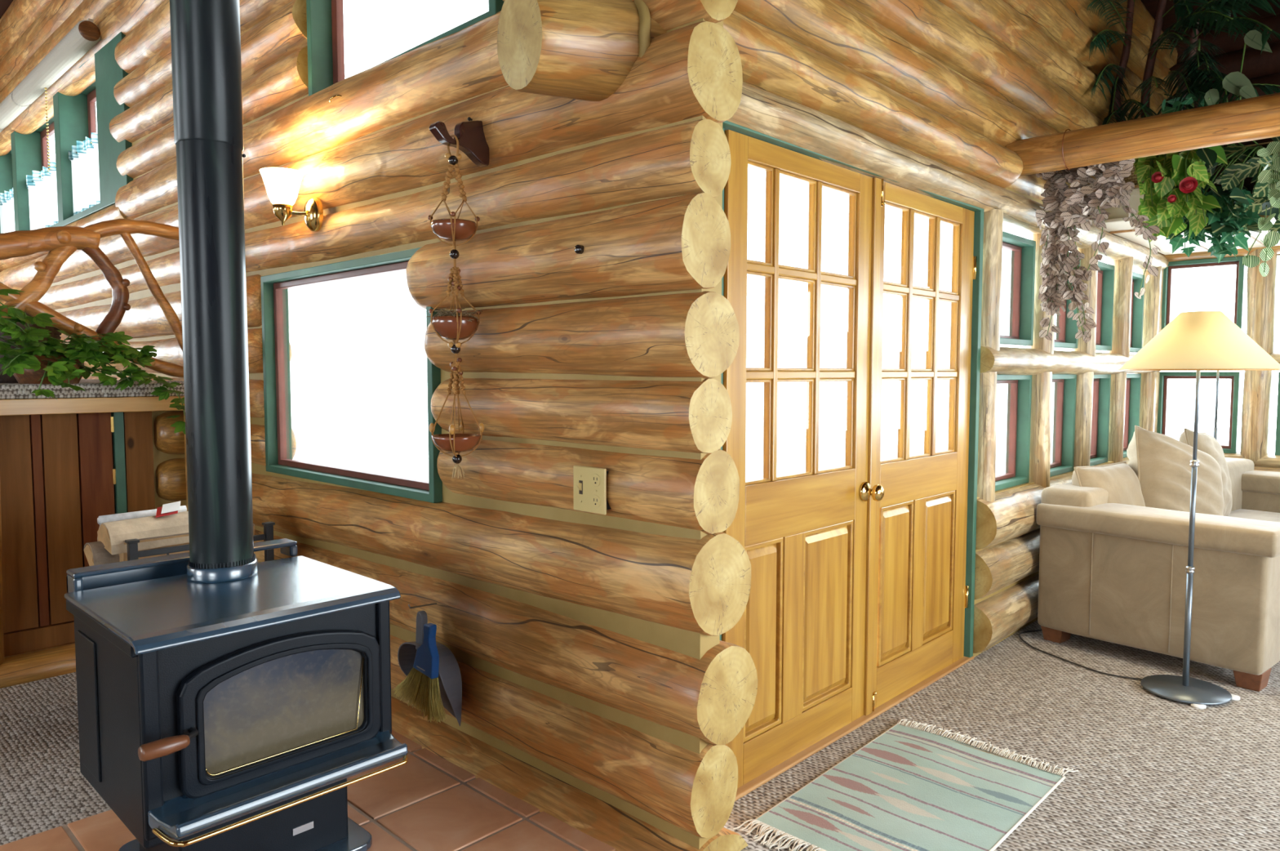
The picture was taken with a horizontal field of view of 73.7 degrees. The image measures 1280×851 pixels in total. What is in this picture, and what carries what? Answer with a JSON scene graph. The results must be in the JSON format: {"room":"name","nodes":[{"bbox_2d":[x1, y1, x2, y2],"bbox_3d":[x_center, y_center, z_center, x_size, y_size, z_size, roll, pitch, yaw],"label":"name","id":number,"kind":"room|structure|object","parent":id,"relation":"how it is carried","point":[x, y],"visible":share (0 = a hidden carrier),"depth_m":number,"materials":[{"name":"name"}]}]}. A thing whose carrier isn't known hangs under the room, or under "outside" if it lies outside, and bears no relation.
{"room":"log cabin living room","nodes":[
{"label":"log cabin living room","id":0,"kind":"room"},
{"bbox_2d":[0,378,184,415],"bbox_3d":[-5.605,-0.155,4.273,5.488,0.128,4.860,3,5,43],"label":"countertop","id":1,"kind":"structure","parent":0,"point":[15,398],"depth_m":3.68,"materials":[{"name":"grey stone"}]},
{"bbox_2d":[0,311,62,382],"bbox_3d":[-2.825,-0.351,3.863,0.325,0.316,0.320,0,4,-4],"label":"wicker basket","id":2,"kind":"object","parent":1,"relation":"on","point":[5,378],"visible":0.12,"depth_m":3.76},
{"bbox_2d":[13,354,84,383],"bbox_3d":[-2.519,-0.239,3.633,0.260,0.120,0.260,3,5,43],"label":"basket","id":3,"kind":"object","parent":1,"relation":"on","point":[29,376],"depth_m":3.53,"materials":[{"name":"wicker"}]},
{"bbox_2d":[0,218,183,377],"bbox_3d":[-2.438,-0.545,3.695,0.121,0.749,1.053,3,5,43],"label":"railing","id":4,"kind":"object","parent":1,"relation":"on","point":[60,242],"visible":0.77,"depth_m":3.70,"materials":[{"name":"brown wood"}]},
{"bbox_2d":[0,288,185,434],"bbox_3d":[-2.373,-0.261,3.654,0.441,0.628,0.949,3,5,43],"label":"plant","id":5,"kind":"object","parent":1,"relation":"on","point":[51,361],"visible":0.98,"depth_m":3.56,"materials":[{"name":"green plant"}]},
{"bbox_2d":[0,409,186,688],"bbox_3d":[-3.738,0.607,2.526,0.317,1.189,4.840,3,5,43],"label":"wall","id":6,"kind":"structure","parent":0,"point":[168,446],"depth_m":4.04,"materials":[{"name":"brown wood"}]},
{"bbox_2d":[0,412,115,632],"bbox_3d":[-2.719,0.415,3.632,0.038,0.945,0.862,3,5,43],"label":"door","id":7,"kind":"structure","parent":6,"relation":"in","point":[59,497],"depth_m":3.75,"materials":[{"name":"brown wood"}]},
{"bbox_2d":[3,410,155,656],"bbox_3d":[-2.708,0.506,3.667,0.075,1.130,1.120,3,5,43],"label":"cabinet","id":8,"kind":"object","parent":6,"relation":"attached to","point":[132,435],"depth_m":3.94,"materials":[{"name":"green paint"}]},
{"bbox_2d":[0,0,757,850],"bbox_3d":[-2.896,-1.048,4.900,8.472,4.430,0.564,3,5,43],"label":"wall","id":9,"kind":"structure","parent":0,"point":[602,692],"depth_m":2.50,"materials":[{"name":"brown wood"}]},
{"bbox_2d":[0,31,133,233],"bbox_3d":[-4.387,-1.940,6.464,3.980,1.000,0.240,3,5,43],"label":"window","id":10,"kind":"structure","parent":9,"relation":"in","point":[75,117],"depth_m":6.08,"materials":[{"name":"green paint"}]},
{"bbox_2d":[0,187,14,233],"bbox_3d":[-5.474,-1.801,7.465,0.920,0.527,0.082,3,5,43],"label":"cafe curtain","id":11,"kind":"object","parent":10,"relation":"hanging from","point":[6,199],"visible":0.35,"depth_m":7.54,"materials":[{"name":"fabric"}]},
{"bbox_2d":[26,161,57,230],"bbox_3d":[-4.624,-1.749,6.648,1.440,0.527,0.085,3,5,43],"label":"cafe curtain","id":12,"kind":"object","parent":10,"relation":"hanging from","point":[42,186],"visible":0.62,"depth_m":6.76,"materials":[{"name":"fabric"}]},
{"bbox_2d":[0,17,100,169],"bbox_3d":[-4.605,-2.193,6.373,3.608,0.753,0.134,3,5,43],"label":"roller blind","id":13,"kind":"object","parent":10,"relation":"attached to","point":[85,34],"visible":1,"depth_m":5.68,"materials":[{"name":"fabric"}]},
{"bbox_2d":[68,132,100,215],"bbox_3d":[-3.744,-1.697,5.819,1.060,0.527,0.083,3,5,43],"label":"cafe curtain","id":14,"kind":"object","parent":10,"relation":"hanging from","point":[84,157],"visible":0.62,"depth_m":5.91,"materials":[{"name":"fabric"}]},
{"bbox_2d":[259,167,323,231],"bbox_3d":[-1.370,-0.872,3.323,0.175,0.220,0.197,3,5,43],"label":"wall lamp","id":15,"kind":"object","parent":9,"relation":"attached to","point":[282,184],"visible":1,"depth_m":3.29,"materials":[{"name":"white glass"}]},
{"bbox_2d":[328,94,342,102],"bbox_3d":[-1.126,-1.211,3.163,0.072,0.022,0.027,1,4,17],"label":"wire hook","id":16,"kind":"object","parent":9,"relation":"attached to","point":[336,95],"visible":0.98,"depth_m":3.15,"materials":[{"name":"gold metal"}]},
{"bbox_2d":[260,246,442,502],"bbox_3d":[-1.164,-0.202,3.409,1.365,0.875,0.110,3,5,43],"label":"window","id":17,"kind":"structure","parent":9,"relation":"in","point":[350,381],"depth_m":3.40,"materials":[{"name":"white glass"}]},
{"bbox_2d":[306,0,504,96],"bbox_3d":[-0.835,-1.753,3.018,1.235,1.000,0.140,3,5,43],"label":"window","id":18,"kind":"structure","parent":9,"relation":"in","point":[346,38],"depth_m":3.28,"materials":[{"name":"white glass"}]},
{"bbox_2d":[408,602,436,608],"bbox_3d":[-0.729,0.599,2.859,0.006,0.021,0.108,3,5,43],"label":"nail","id":19,"kind":"object","parent":9,"relation":"attached to","point":[410,606],"visible":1,"depth_m":2.85,"materials":[{"name":"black metal"}]},
{"bbox_2d":[397,609,462,725],"bbox_3d":[-0.706,0.796,2.844,0.290,0.364,0.086,3,5,43],"label":"dustpan","id":20,"kind":"object","parent":19,"relation":"hanging from","point":[450,680],"visible":0.48,"depth_m":2.81,"materials":[{"name":"grey plastic"}]},
{"bbox_2d":[392,622,446,723],"bbox_3d":[-0.726,0.786,2.787,0.280,0.312,0.043,3,5,43],"label":"broom","id":21,"kind":"object","parent":20,"relation":"attached to","point":[420,686],"visible":1,"depth_m":2.73,"materials":[{"name":"blue plastic"}]},
{"bbox_2d":[429,120,489,167],"bbox_3d":[-0.534,-0.848,2.528,0.034,0.129,0.192,3,5,43],"label":"bracket","id":22,"kind":"object","parent":9,"relation":"attached to","point":[470,135],"visible":0.99,"depth_m":2.53,"materials":[{"name":"brown wood"}]},
{"bbox_2d":[427,134,484,478],"bbox_3d":[-0.551,-0.347,2.542,0.135,1.016,0.137,3,5,43],"label":"hanging basket","id":23,"kind":"object","parent":22,"relation":"hanging from","point":[456,374],"visible":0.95,"depth_m":2.53,"materials":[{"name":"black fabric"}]},
{"bbox_2d":[431,218,477,241],"bbox_3d":[-0.551,-0.573,2.527,0.135,0.055,0.135,3,5,43],"label":"bowl","id":24,"kind":"object","parent":23,"relation":"hanging from","point":[465,229],"visible":0.87,"depth_m":2.48,"materials":[{"name":"brown ceramic"}]},
{"bbox_2d":[431,315,479,340],"bbox_3d":[-0.551,-0.288,2.545,0.139,0.068,0.139,3,5,43],"label":"bowl","id":25,"kind":"object","parent":23,"relation":"hanging from","point":[446,326],"visible":0.95,"depth_m":2.50,"materials":[{"name":"brown ceramic"}]},
{"bbox_2d":[426,307,482,322],"bbox_3d":[-0.544,-0.324,2.542,0.156,0.052,0.154,3,5,43],"label":"dry grass","id":26,"kind":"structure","parent":25,"relation":"in","point":[445,313],"depth_m":2.52,"materials":[{"name":"brown plant"}]},
{"bbox_2d":[431,433,480,452],"bbox_3d":[-0.551,0.055,2.567,0.148,0.052,0.148,3,5,43],"label":"bowl","id":27,"kind":"object","parent":23,"relation":"hanging from","point":[463,442],"visible":0.96,"depth_m":2.52,"materials":[{"name":"brown ceramic"}]},
{"bbox_2d":[574,244,583,253],"bbox_3d":[-0.147,-0.469,2.286,0.024,0.023,0.060,3,5,43],"label":"peg","id":28,"kind":"object","parent":9,"relation":"attached to","point":[579,249],"visible":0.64,"depth_m":2.26,"materials":[{"name":"black metal"}]},
{"bbox_2d":[573,465,610,514],"bbox_3d":[-0.128,0.175,2.355,0.128,0.126,0.068,3,5,43],"label":"outlet plate","id":29,"kind":"object","parent":9,"relation":"attached to","point":[589,483],"visible":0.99,"depth_m":2.34,"materials":[{"name":"beige plastic"}]},
{"bbox_2d":[591,473,599,486],"bbox_3d":[-0.119,0.149,2.319,0.031,0.035,0.004,3,5,43],"label":"socket","id":30,"kind":"object","parent":29,"relation":"attached to","point":[595,477],"depth_m":2.32,"materials":[{"name":"beige plastic"}]},
{"bbox_2d":[591,494,599,507],"bbox_3d":[-0.119,0.207,2.322,0.031,0.035,0.004,3,5,43],"label":"socket","id":31,"kind":"object","parent":29,"relation":"attached to","point":[595,498],"depth_m":2.32,"materials":[{"name":"beige plastic"}]},
{"bbox_2d":[0,534,1279,850],"bbox_3d":[-0.971,1.135,3.627,13.500,0.120,10.200,3,5,43],"label":"floor","id":32,"kind":"structure","parent":0,"point":[1155,772],"depth_m":2.97,"materials":[{"name":"carpet"}]},
{"bbox_2d":[0,413,188,664],"bbox_3d":[-2.441,0.501,3.784,0.122,1.125,0.873,3,5,43],"label":"post","id":33,"kind":"object","parent":32,"relation":"on","point":[2,636],"visible":0.28,"depth_m":3.54,"materials":[{"name":"brown wood"}]},
{"bbox_2d":[124,521,275,560],"bbox_3d":[-1.744,0.736,3.340,0.298,0.688,0.523,3,5,43],"label":"rack","id":34,"kind":"object","parent":32,"relation":"on","point":[133,553],"visible":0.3,"depth_m":3.15,"materials":[{"name":"black metal"}]},
{"bbox_3d":[-1.809,0.665,3.364,0.136,0.138,0.457,3,5,43],"label":"log","id":35,"kind":"object","parent":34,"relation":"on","visible":0},
{"bbox_3d":[-1.834,0.592,3.339,0.156,0.160,0.531,3,5,43],"label":"log","id":36,"kind":"object","parent":35,"relation":"on","visible":0},
{"bbox_2d":[83,541,119,565],"bbox_3d":[-1.863,0.470,3.290,0.137,0.101,0.465,3,5,43],"label":"log","id":37,"kind":"object","parent":36,"relation":"on","point":[95,553],"visible":0.12,"depth_m":3.11,"materials":[{"name":"brown wood"}]},
{"bbox_2d":[97,511,189,554],"bbox_3d":[-1.797,0.391,3.292,0.180,0.117,0.482,3,5,43],"label":"log","id":38,"kind":"object","parent":37,"relation":"on","point":[113,534],"visible":0.45,"depth_m":3.16,"materials":[{"name":"brown wood"}]},
{"bbox_2d":[97,505,186,524],"bbox_3d":[-1.928,0.348,3.311,0.035,0.041,0.306,3,5,43],"label":"roll","id":39,"kind":"object","parent":38,"relation":"on","point":[116,517],"visible":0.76,"depth_m":3.26,"materials":[{"name":"white paper"}]},
{"bbox_2d":[155,500,180,517],"bbox_3d":[-1.810,0.321,3.274,0.080,0.045,0.094,-2,4,-26],"label":"leaflet","id":40,"kind":"object","parent":38,"relation":"on","point":[172,508],"visible":1,"depth_m":3.27,"materials":[{"name":"red"}]},
{"bbox_2d":[119,523,254,561],"bbox_3d":[-1.745,0.458,3.296,0.107,0.109,0.472,3,5,43],"label":"log","id":41,"kind":"object","parent":37,"relation":"on","point":[123,556],"visible":0.24,"depth_m":3.18,"materials":[{"name":"brown wood"}]},
{"bbox_2d":[0,729,615,850],"bbox_3d":[-0.263,1.193,1.630,3.120,0.012,1.355,3,5,43],"label":"floor tiles","id":42,"kind":"structure","parent":32,"relation":"on","point":[428,802],"depth_m":2.45,"materials":[{"name":"tile"}]},
{"bbox_2d":[64,537,408,850],"bbox_3d":[-1.032,0.766,2.193,0.803,0.769,0.628,3,5,43],"label":"wood stove","id":43,"kind":"object","parent":42,"relation":"on","point":[235,715],"visible":0.99,"depth_m":2.02,"materials":[{"name":"black metal"}]},
{"bbox_2d":[169,0,257,582],"bbox_3d":[-1.146,-1.364,2.232,0.175,3.558,0.175,3,5,43],"label":"stovepipe","id":44,"kind":"object","parent":43,"relation":"on","point":[206,36],"visible":1,"depth_m":2.24,"materials":[{"name":"metal"}]},
{"bbox_2d":[734,655,973,800],"bbox_3d":[0.825,1.093,3.225,0.110,0.014,1.900,3,5,43],"label":"threshold","id":45,"kind":"object","parent":32,"relation":"on","point":[753,784],"visible":0.24,"depth_m":3.05,"materials":[{"name":"brown wood"}]},
{"bbox_2d":[733,718,1078,850],"bbox_3d":[0.843,1.128,2.611,0.617,0.021,1.101,3,5,43],"label":"rag rug","id":46,"kind":"object","parent":32,"relation":"on","point":[910,787],"visible":1,"depth_m":2.59,"materials":[{"name":"teal fabric"}]},
{"bbox_2d":[1018,629,1142,679],"bbox_3d":[1.976,1.050,3.919,0.222,0.007,0.721,-1,4,-9],"label":"power cord","id":47,"kind":"object","parent":32,"relation":"on","point":[1020,633],"visible":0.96,"depth_m":3.83,"materials":[{"name":"grey plastic"}]},
{"bbox_2d":[1035,457,1279,691],"bbox_3d":[3.151,0.638,4.519,2.465,0.758,0.978,-3,5,-39],"label":"sofa","id":48,"kind":"object","parent":32,"relation":"on","point":[1112,572],"visible":0.86,"depth_m":3.74,"materials":[{"name":"fabric"}]},
{"bbox_2d":[1071,461,1145,506],"bbox_3d":[2.328,0.390,4.215,0.474,0.393,0.249,-2,4,-30],"label":"cushion","id":49,"kind":"object","parent":48,"relation":"on","point":[1122,485],"visible":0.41,"depth_m":4.13,"materials":[{"name":"fabric"}]},
{"bbox_2d":[1126,425,1223,515],"bbox_3d":[2.757,0.320,4.397,0.727,0.647,0.337,-2,4,-23],"label":"cushion","id":50,"kind":"object","parent":48,"relation":"on","point":[1161,463],"visible":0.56,"depth_m":4.27,"materials":[{"name":"fabric"}]},
{"bbox_2d":[1178,427,1232,515],"bbox_3d":[3.166,0.288,4.781,0.573,0.566,0.254,-3,5,-43],"label":"cushion","id":51,"kind":"object","parent":48,"relation":"on","point":[1207,443],"visible":0.41,"depth_m":4.66,"materials":[{"name":"fabric"}]},
{"bbox_2d":[1228,508,1279,522],"bbox_3d":[3.583,0.626,4.736,0.958,0.201,0.764,-3,5,-39],"label":"seat cushion","id":52,"kind":"object","parent":48,"relation":"on","point":[1266,514],"depth_m":4.96,"materials":[{"name":"fabric"}]},
{"bbox_2d":[1117,311,1279,708],"bbox_3d":[2.216,0.318,3.419,0.560,1.535,0.560,3,5,43],"label":"floor lamp","id":53,"kind":"object","parent":32,"relation":"on","point":[1197,341],"visible":1,"depth_m":3.31,"materials":[{"name":"metal"}]},
{"bbox_2d":[1213,370,1219,439],"bbox_3d":[3.635,0.222,5.401,0.266,1.462,0.266,3,5,43],"label":"floor lamp","id":54,"kind":"object","parent":32,"relation":"on","point":[1215,436],"visible":0.02,"depth_m":5.38,"materials":[{"name":"metal"}]},
{"bbox_2d":[0,0,1279,39],"bbox_3d":[-0.971,-2.868,3.375,13.500,0.800,10.200,3,5,43],"label":"ceiling","id":55,"kind":"structure","parent":0,"point":[1169,20],"depth_m":5.39,"materials":[{"name":"brown wood"}]},
{"bbox_2d":[723,0,1177,657],"bbox_3d":[1.854,-1.089,4.167,0.296,4.250,5.121,3,5,43],"label":"wall","id":56,"kind":"structure","parent":0,"point":[930,95],"depth_m":3.79,"materials":[{"name":"brown wood"}]},
{"bbox_2d":[721,129,884,787],"bbox_3d":[0.575,0.116,2.843,0.117,1.988,0.892,3,5,43],"label":"door","id":57,"kind":"structure","parent":56,"relation":"in","point":[802,276],"depth_m":2.84,"materials":[{"name":"brown wood"}]},
{"bbox_2d":[720,120,984,657],"bbox_3d":[0.835,0.079,3.169,0.095,2.045,1.865,3,5,43],"label":"door frame","id":58,"kind":"structure","parent":56,"relation":"attached to","point":[979,212],"depth_m":3.78,"materials":[{"name":"green paint"}]},
{"bbox_2d":[871,178,977,711],"bbox_3d":[1.161,0.071,3.495,0.065,2.000,0.880,3,5,43],"label":"door","id":59,"kind":"structure","parent":56,"relation":"in","point":[928,264],"depth_m":3.48,"materials":[{"name":"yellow wood"}]},
{"bbox_2d":[995,373,1031,490],"bbox_3d":[1.758,0.026,4.184,0.110,0.553,0.560,3,5,43],"label":"window","id":60,"kind":"structure","parent":56,"relation":"in","point":[1014,392],"depth_m":4.33,"materials":[{"name":"green paint"}]},
{"bbox_2d":[1000,231,1035,346],"bbox_3d":[1.758,-0.655,4.141,0.110,0.523,0.560,3,5,43],"label":"window","id":61,"kind":"structure","parent":56,"relation":"in","point":[1018,258],"depth_m":4.29,"materials":[{"name":"green paint"}]},
{"bbox_2d":[1022,251,1080,348],"bbox_3d":[2.246,-0.687,4.652,0.110,0.523,0.565,3,5,43],"label":"window","id":62,"kind":"structure","parent":56,"relation":"in","point":[1065,339],"depth_m":4.83,"materials":[{"name":"green paint"}]},
{"bbox_2d":[1049,373,1076,476],"bbox_3d":[2.246,-0.006,4.695,0.110,0.553,0.565,3,5,43],"label":"window","id":63,"kind":"structure","parent":56,"relation":"in","point":[1063,411],"depth_m":4.86,"materials":[{"name":"green paint"}]},
{"bbox_2d":[1066,260,1115,351],"bbox_3d":[2.722,-0.718,5.151,0.110,0.523,0.525,3,5,43],"label":"window","id":64,"kind":"structure","parent":56,"relation":"in","point":[1105,281],"depth_m":5.30,"materials":[{"name":"green paint"}]},
{"bbox_2d":[1089,373,1111,466],"bbox_3d":[2.722,-0.038,5.194,0.110,0.553,0.525,3,5,43],"label":"window","id":65,"kind":"structure","parent":56,"relation":"in","point":[1102,383],"depth_m":5.35,"materials":[{"name":"green paint"}]},
{"bbox_2d":[1101,271,1144,352],"bbox_3d":[3.208,-0.750,5.660,0.110,0.523,0.535,3,5,43],"label":"window","id":66,"kind":"structure","parent":56,"relation":"in","point":[1137,304],"depth_m":5.82,"materials":[{"name":"green paint"}]},
{"bbox_2d":[1123,373,1141,457],"bbox_3d":[3.208,-0.070,5.703,0.110,0.553,0.535,3,5,43],"label":"window","id":67,"kind":"structure","parent":56,"relation":"in","point":[1131,409],"depth_m":5.86,"materials":[{"name":"green paint"}]},
{"bbox_2d":[1005,92,1279,176],"bbox_3d":[3.542,-1.113,2.182,5.070,0.165,0.174,3,5,43],"label":"beam","id":68,"kind":"structure","parent":56,"relation":"attached to","point":[1254,118],"depth_m":3.47,"materials":[{"name":"brown wood"}]},
{"bbox_2d":[1035,128,1159,342],"bbox_3d":[2.049,-0.843,3.881,0.472,0.931,0.373,0,4,5],"label":"trailing plant","id":69,"kind":"object","parent":68,"relation":"hanging from","point":[1060,224],"visible":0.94,"depth_m":3.90,"materials":[{"name":"grey plant"}]},
{"bbox_2d":[1241,141,1279,276],"bbox_3d":[2.594,-0.932,3.294,0.286,0.679,0.364,0,4,-2],"label":"plant","id":70,"kind":"object","parent":68,"relation":"hanging from","point":[1272,238],"visible":1,"depth_m":3.41,"materials":[{"name":"green plant"}]},
{"bbox_2d":[1118,158,1144,185],"bbox_3d":[2.697,-1.384,4.603,0.220,0.215,0.220,3,5,43],"label":"basket","id":71,"kind":"object","parent":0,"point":[1133,178],"depth_m":4.55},
{"bbox_2d":[1154,13,1279,471],"bbox_3d":[5.448,-1.094,4.244,5.247,4.250,0.246,3,5,43],"label":"wall","id":72,"kind":"structure","parent":0,"point":[1264,68],"depth_m":5.54,"materials":[{"name":"brown wood"}]},
{"bbox_2d":[1089,184,1279,254],"bbox_3d":[4.910,-1.115,3.563,5.090,0.191,1.775,3,5,43],"label":"soffit","id":73,"kind":"structure","parent":72,"relation":"attached to","point":[1115,224],"depth_m":4.96,"materials":[{"name":"wood"}]},
{"bbox_2d":[1118,145,1227,241],"bbox_3d":[2.628,-1.193,4.366,0.393,0.567,0.707,0,4,-4],"label":"pothos plant","id":74,"kind":"object","parent":73,"relation":"on","point":[1175,166],"visible":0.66,"depth_m":4.13,"materials":[{"name":"green plant"}]},
{"bbox_2d":[1151,171,1164,182],"bbox_3d":[2.604,-1.213,4.277,0.056,0.081,0.414,2,4,33],"label":"rose","id":75,"kind":"object","parent":74,"relation":"attached to","point":[1157,177],"visible":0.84,"depth_m":4.11,"materials":[{"name":"red plant"}]},
{"bbox_2d":[1167,194,1177,204],"bbox_3d":[2.653,-1.156,4.239,0.052,0.190,0.411,2,4,31],"label":"rose","id":76,"kind":"object","parent":74,"relation":"attached to","point":[1171,198],"visible":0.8,"depth_m":4.08,"materials":[{"name":"red plant"}]},
{"bbox_2d":[1178,176,1197,195],"bbox_3d":[2.688,-1.177,4.191,0.074,0.142,0.424,2,4,31],"label":"rose","id":77,"kind":"object","parent":74,"relation":"attached to","point":[1188,184],"visible":0.98,"depth_m":4.02,"materials":[{"name":"red plant"}]},
{"bbox_2d":[1086,0,1279,193],"bbox_3d":[3.006,-1.804,4.406,1.074,1.357,1.093,3,5,43],"label":"palm","id":78,"kind":"object","parent":73,"relation":"on","point":[1194,17],"visible":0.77,"depth_m":4.46,"materials":[{"name":"plant"}]},
{"bbox_2d":[1137,30,1272,191],"bbox_3d":[2.985,-1.524,4.472,0.580,0.791,0.860,3,5,43],"label":"plant","id":79,"kind":"object","parent":73,"relation":"on","point":[1237,83],"visible":0.35,"depth_m":4.15,"materials":[{"name":"green plant"}]},
{"bbox_2d":[1165,189,1261,262],"bbox_3d":[2.944,-1.025,4.426,0.394,0.432,0.827,2,4,28],"label":"ivy plant","id":80,"kind":"object","parent":73,"relation":"on","point":[1220,248],"visible":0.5,"depth_m":4.13,"materials":[{"name":"green plant"}]},
{"bbox_2d":[1168,136,1279,239],"bbox_3d":[3.102,-1.209,4.224,0.818,0.595,1.065,3,5,43],"label":"variegated plant","id":81,"kind":"object","parent":73,"relation":"on","point":[1250,165],"visible":0.58,"depth_m":4.15,"materials":[{"name":"green plant"}]},
{"bbox_2d":[1156,371,1241,453],"bbox_3d":[3.835,-0.096,5.867,0.470,0.545,0.100,3,5,43],"label":"window","id":82,"kind":"structure","parent":72,"relation":"in","point":[1236,376],"depth_m":5.75,"materials":[{"name":"green paint"}]},
{"bbox_2d":[1161,256,1246,331],"bbox_3d":[3.835,-0.810,5.823,0.470,0.635,0.100,3,5,43],"label":"window","id":83,"kind":"structure","parent":72,"relation":"in","point":[1241,270],"depth_m":5.75,"materials":[{"name":"green paint"}]},
{"bbox_2d":[1275,371,1279,455],"bbox_3d":[4.393,-0.063,5.338,0.650,0.545,0.100,3,5,43],"label":"window","id":84,"kind":"structure","parent":72,"relation":"in","point":[1277,424],"depth_m":5.52,"materials":[{"name":"green paint"}]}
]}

